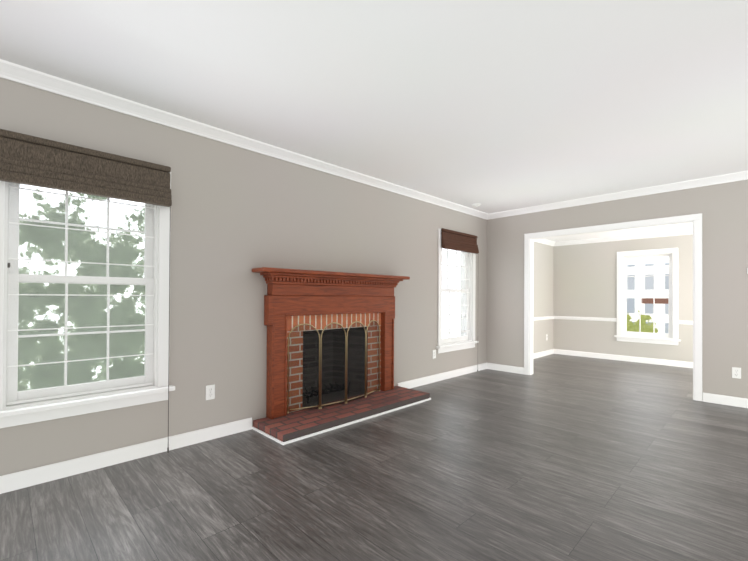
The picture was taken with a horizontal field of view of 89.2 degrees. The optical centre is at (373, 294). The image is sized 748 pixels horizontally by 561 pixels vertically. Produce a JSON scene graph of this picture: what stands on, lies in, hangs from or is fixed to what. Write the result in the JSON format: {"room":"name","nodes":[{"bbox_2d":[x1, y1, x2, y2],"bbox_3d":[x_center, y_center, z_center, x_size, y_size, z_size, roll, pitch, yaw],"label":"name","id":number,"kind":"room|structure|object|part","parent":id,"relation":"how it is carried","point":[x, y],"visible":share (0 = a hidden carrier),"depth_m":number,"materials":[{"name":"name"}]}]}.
{"room":"living room","nodes":[
{"label":"living room","id":0,"kind":"room"},
{"bbox_2d":[0,77,486,475],"bbox_3d":[-0.899,-0.073,3.500,7.355,2.450,0.200,1,-1,-45],"label":"wall","id":1,"kind":"structure","parent":0,"point":[238,214],"depth_m":3.10,"materials":[{"name":"paint"}]},
{"bbox_2d":[0,172,170,452],"bbox_3d":[-1.867,0.100,2.475,0.940,2.040,0.258,1,-1,-45],"label":"window","id":2,"kind":"structure","parent":1,"relation":"in","point":[164,295],"depth_m":2.46,"materials":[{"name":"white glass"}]},
{"bbox_3d":[-1.874,0.264,2.480,0.764,0.768,0.032,1,-1,-45],"label":"left window sash","id":3,"kind":"part","parent":2,"relation":"part of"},
{"bbox_3d":[-1.895,-0.451,2.510,0.764,0.762,0.032,1,-1,-45],"label":"left window sash","id":4,"kind":"part","parent":2,"relation":"part of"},
{"bbox_2d":[7,183,154,400],"bbox_3d":[-1.849,-0.101,2.460,0.756,1.462,0.004,1,-1,-45],"label":"blind","id":5,"kind":"object","parent":2,"relation":"attached to","point":[45,313],"visible":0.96,"depth_m":2.42,"materials":[{"name":"white fabric"}]},
{"bbox_2d":[7,186,154,404],"bbox_3d":[-1.851,0.008,2.460,0.756,1.269,0.010,1,-1,-45],"label":"ribs","id":6,"kind":"object","parent":5,"relation":"attached to","point":[70,394],"visible":0.98,"depth_m":2.41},
{"label":"sash glass","id":7,"kind":"part","parent":2,"relation":"part of","materials":[{"name":"glass"}]},
{"label":"sash glass","id":8,"kind":"part","parent":2,"relation":"part of","materials":[{"name":"clear glass"}]},
{"bbox_3d":[-1.828,0.725,2.429,0.940,0.070,0.016,1,-1,-45],"label":"left window apron","id":9,"kind":"part","parent":2,"relation":"part of","materials":[{"name":"white wood"}]},
{"bbox_2d":[0,129,171,206],"bbox_3d":[-1.780,-0.779,2.415,0.900,0.290,0.064,1,-1,-45],"label":"blind","id":10,"kind":"object","parent":2,"relation":"attached to","point":[25,159],"visible":0.98,"depth_m":2.36,"materials":[{"name":"wicker"}]},
{"bbox_3d":[-1.461,0.237,2.703,0.012,1.774,0.011,1,-1,-45],"label":"cord","id":11,"kind":"part","parent":2,"relation":"part of","materials":[{"name":"grey plastic"}]},
{"bbox_2d":[0,385,174,417],"bbox_3d":[-1.823,0.675,2.424,1.000,0.030,0.090,1,-1,-45],"label":"window sill","id":12,"kind":"structure","parent":1,"relation":"attached to","point":[51,406],"depth_m":2.37,"materials":[{"name":"white wood"}]},
{"bbox_2d":[0,417,251,493],"bbox_3d":[-2.170,1.078,2.093,3.188,0.097,0.014,1,-1,-45],"label":"baseboard","id":13,"kind":"structure","parent":1,"relation":"attached to","point":[33,476],"depth_m":2.52,"materials":[{"name":"white wood"}]},
{"bbox_2d":[206,384,214,399],"bbox_3d":[-1.283,0.767,2.972,0.070,0.114,0.008,1,-1,-45],"label":"electrical outlet","id":14,"kind":"object","parent":1,"relation":"attached to","point":[210,392],"visible":1,"depth_m":2.97,"materials":[{"name":"white plastic"}]},
{"bbox_2d":[0,59,487,219],"bbox_3d":[-0.731,-1.257,3.487,7.155,0.080,0.056,1,-1,-45],"label":"crown molding","id":15,"kind":"structure","parent":1,"relation":"attached to","point":[14,72],"depth_m":2.84,"materials":[{"name":"white wood"}]},
{"bbox_2d":[397,362,486,388],"bbox_3d":[1.035,1.115,5.258,2.113,0.097,0.014,1,-1,-45],"label":"baseboard","id":16,"kind":"structure","parent":1,"relation":"attached to","point":[413,383],"depth_m":5.13,"materials":[{"name":"white wood"}]},
{"bbox_2d":[436,341,478,348],"bbox_3d":[1.197,0.711,5.407,1.000,0.030,0.090,1,-1,-45],"label":"window sill","id":17,"kind":"structure","parent":1,"relation":"attached to","point":[454,345],"depth_m":5.30,"materials":[{"name":"white wood"}]},
{"bbox_2d":[438,229,477,371],"bbox_3d":[1.153,0.136,5.458,0.940,2.040,0.258,1,-1,-45],"label":"window","id":18,"kind":"structure","parent":1,"relation":"in","point":[440,306],"depth_m":5.62,"materials":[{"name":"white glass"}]},
{"label":"sash glass","id":19,"kind":"part","parent":18,"relation":"part of","materials":[{"name":"clear glass"}]},
{"label":"sash glass","id":20,"kind":"part","parent":18,"relation":"part of","materials":[{"name":"glass"}]},
{"bbox_3d":[1.126,-0.415,5.493,0.764,0.762,0.032,1,-1,-45],"label":"left window sash","id":21,"kind":"part","parent":18,"relation":"part of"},
{"bbox_3d":[1.146,0.300,5.463,0.764,0.768,0.032,1,-1,-45],"label":"left window sash","id":22,"kind":"part","parent":18,"relation":"part of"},
{"bbox_2d":[442,249,469,332],"bbox_3d":[1.171,-0.130,5.443,0.756,1.332,0.004,1,-1,-45],"label":"blind","id":23,"kind":"object","parent":18,"relation":"attached to","point":[459,256],"visible":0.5,"depth_m":5.45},
{"bbox_2d":[442,250,469,333],"bbox_3d":[1.170,-0.031,5.443,0.756,1.157,0.010,1,-1,-45],"label":"ribs","id":24,"kind":"object","parent":23,"relation":"attached to","point":[455,305],"visible":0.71,"depth_m":5.44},
{"bbox_3d":[1.192,0.761,5.412,0.940,0.070,0.016,1,-1,-45],"label":"left window apron","id":25,"kind":"part","parent":18,"relation":"part of","materials":[{"name":"white wood"}]},
{"bbox_2d":[441,228,478,253],"bbox_3d":[1.240,-0.753,5.398,0.900,0.270,0.064,1,-1,-45],"label":"blind","id":26,"kind":"object","parent":18,"relation":"attached to","point":[456,241],"visible":1,"depth_m":5.34,"materials":[{"name":"fabric"}]},
{"bbox_2d":[0,354,747,560],"bbox_3d":[1.880,1.201,2.588,10.050,0.100,5.400,1,-1,-45],"label":"floor","id":27,"kind":"structure","parent":0,"point":[556,457],"depth_m":2.23,"materials":[{"name":"grey wood"}]},
{"bbox_2d":[252,267,430,444],"bbox_3d":[-0.353,0.466,3.840,1.867,1.362,0.922,1,-1,-45],"label":"fireplace","id":28,"kind":"object","parent":27,"relation":"on","point":[319,301],"visible":0.98,"depth_m":3.72,"materials":[{"name":"wood"}]},
{"bbox_2d":[252,267,409,279],"bbox_3d":[-0.312,-0.198,3.794,1.850,0.034,0.204,1,-1,-45],"label":"mantel shelf","id":29,"kind":"object","parent":28,"relation":"attached to","point":[265,271],"depth_m":3.52,"materials":[{"name":"brown wood"}]},
{"bbox_2d":[287,320,379,413],"bbox_3d":[-0.315,0.673,3.786,1.190,0.806,0.133,1,-1,-45],"label":"fire screen","id":30,"kind":"object","parent":28,"relation":"on","point":[320,365],"visible":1,"depth_m":3.68,"materials":[{"name":"gold metal"}]},
{"bbox_2d":[0,0,747,213],"bbox_3d":[1.894,-1.339,2.605,10.050,0.100,5.400,1,-1,-45],"label":"ceiling","id":31,"kind":"structure","parent":0,"point":[492,106],"depth_m":2.28,"materials":[{"name":"paint"}]},
{"bbox_2d":[471,203,480,206],"bbox_3d":[1.444,-1.255,5.358,0.130,0.036,0.130,1,-1,-45],"label":"smoke detector","id":32,"kind":"object","parent":31,"relation":"attached to","point":[476,205],"visible":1,"depth_m":5.32,"materials":[{"name":"white plastic"}]},
{"bbox_2d":[533,242,553,352],"bbox_3d":[2.758,-0.035,7.034,2.575,2.440,0.310,1,-1,-45],"label":"wall","id":33,"kind":"structure","parent":0,"point":[543,276],"depth_m":7.33,"materials":[{"name":"paint"}]},
{"bbox_2d":[533,349,553,358],"bbox_3d":[2.794,1.135,6.841,2.375,0.097,0.014,1,-1,-45],"label":"baseboard","id":34,"kind":"structure","parent":33,"relation":"attached to","point":[543,353],"depth_m":7.29,"materials":[{"name":"white wood"}]},
{"bbox_2d":[533,316,553,320],"bbox_3d":[2.801,0.451,6.842,2.375,0.065,0.024,1,-1,-45],"label":"trim","id":35,"kind":"structure","parent":33,"relation":"attached to","point":[542,318],"depth_m":7.28,"materials":[{"name":"white wood"}]},
{"bbox_2d":[534,239,554,245],"bbox_3d":[2.821,-1.026,6.840,2.375,0.080,0.056,1,-1,-45],"label":"crown molding","id":36,"kind":"structure","parent":33,"relation":"attached to","point":[547,242],"depth_m":7.33,"materials":[{"name":"white wood"}]},
{"bbox_2d":[486,180,747,400],"bbox_3d":[3.566,-0.044,4.255,0.060,2.450,5.000,1,-1,-45],"label":"wall","id":37,"kind":"structure","parent":0,"point":[722,208],"depth_m":4.17,"materials":[{"name":"paint"}]},
{"bbox_2d":[487,363,523,373],"bbox_3d":[1.991,1.124,5.784,0.014,0.097,0.608,1,-1,-45],"label":"baseboard","id":38,"kind":"structure","parent":37,"relation":"attached to","point":[507,368],"depth_m":5.76,"materials":[{"name":"white wood"}]},
{"bbox_2d":[524,213,701,400],"bbox_3d":[2.956,0.140,4.914,0.156,2.064,1.983,1,-1,-45],"label":"door frame","id":39,"kind":"structure","parent":37,"relation":"attached to","point":[697,218],"depth_m":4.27,"materials":[{"name":"white wood"}]},
{"bbox_2d":[487,171,747,219],"bbox_3d":[3.531,-1.230,4.222,0.056,0.080,5.000,1,-1,-45],"label":"crown molding","id":40,"kind":"structure","parent":37,"relation":"attached to","point":[718,179],"depth_m":4.62,"materials":[{"name":"white wood"}]},
{"bbox_2d":[703,392,747,407],"bbox_3d":[4.446,1.120,3.298,0.014,0.097,2.403,1,-1,-45],"label":"baseboard","id":41,"kind":"structure","parent":37,"relation":"attached to","point":[726,400],"depth_m":4.02,"materials":[{"name":"white wood"}]},
{"bbox_2d":[732,367,740,378],"bbox_3d":[3.793,0.820,3.965,0.008,0.114,0.070,1,-1,-45],"label":"electrical outlet","id":42,"kind":"object","parent":37,"relation":"attached to","point":[736,372],"visible":1,"depth_m":3.96,"materials":[{"name":"white plastic"}]},
{"bbox_2d":[546,223,692,241],"bbox_3d":[4.028,-1.163,5.619,2.375,0.189,3.490,1,-1,-45],"label":"ceiling","id":43,"kind":"structure","parent":0,"point":[635,231],"depth_m":6.49,"materials":[{"name":"paint"}]},
{"bbox_2d":[553,234,692,361],"bbox_3d":[5.391,-0.028,6.058,0.200,2.440,5.000,1,-1,-45],"label":"wall","id":44,"kind":"structure","parent":0,"point":[585,281],"depth_m":7.07,"materials":[{"name":"paint"}]},
{"bbox_2d":[554,316,616,321],"bbox_3d":[4.019,0.460,7.282,0.024,0.065,1.108,1,-1,-45],"label":"trim","id":45,"kind":"structure","parent":44,"relation":"attached to","point":[586,318],"depth_m":7.23,"materials":[{"name":"white wood"}]},
{"bbox_2d":[554,349,692,367],"bbox_3d":[4.856,1.143,6.434,0.014,0.097,3.490,1,-1,-45],"label":"baseboard","id":46,"kind":"structure","parent":44,"relation":"attached to","point":[685,364],"depth_m":6.76,"materials":[{"name":"white wood"}]},
{"bbox_2d":[554,229,692,245],"bbox_3d":[4.852,-1.018,6.433,0.056,0.080,3.490,1,-1,-45],"label":"crown molding","id":47,"kind":"structure","parent":44,"relation":"attached to","point":[637,236],"depth_m":6.76,"materials":[{"name":"white paint"}]},
{"bbox_2d":[614,248,680,344],"bbox_3d":[4.772,0.033,6.627,0.240,1.620,0.940,1,-1,-45],"label":"dining room window","id":48,"kind":"structure","parent":44,"relation":"in","point":[670,337],"depth_m":6.58,"materials":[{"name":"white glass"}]},
{"bbox_3d":[4.770,0.361,6.625,0.032,0.738,0.704,1,-1,-45],"label":"sash","id":49,"kind":"part","parent":48,"relation":"part of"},
{"bbox_3d":[4.715,0.757,6.569,0.090,0.030,0.940,1,-1,-45],"label":"sill","id":50,"kind":"part","parent":48,"relation":"part of","materials":[{"name":"white wood"}]},
{"bbox_3d":[4.799,-0.323,6.654,0.032,0.732,0.704,1,-1,-45],"label":"sash","id":51,"kind":"part","parent":48,"relation":"part of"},
{"label":"sash glass","id":52,"kind":"part","parent":48,"relation":"part of","materials":[{"name":"clear glass"}]},
{"label":"sash glass","id":53,"kind":"part","parent":48,"relation":"part of","materials":[{"name":"clear glass"}]},
{"bbox_2d":[678,320,692,324],"bbox_3d":[5.556,0.458,5.726,0.024,0.065,1.498,1,-1,-45],"label":"trim","id":54,"kind":"structure","parent":44,"relation":"attached to","point":[685,322],"depth_m":6.19,"materials":[{"name":"white wood"}]},
{"label":"outside","id":55,"kind":"structure","parent":0,"visible":0},
{"bbox_2d":[18,184,460,390],"bbox_3d":[-1.560,-1.337,7.205,20.000,9.000,0.001,1,-1,-45],"label":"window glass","id":56,"kind":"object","parent":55,"point":[86,210],"depth_m":4.97,"materials":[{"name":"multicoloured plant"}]},
{"bbox_2d":[627,257,668,332],"bbox_3d":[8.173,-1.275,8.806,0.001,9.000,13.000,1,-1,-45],"label":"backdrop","id":57,"kind":"structure","parent":55,"point":[662,266],"depth_m":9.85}
]}

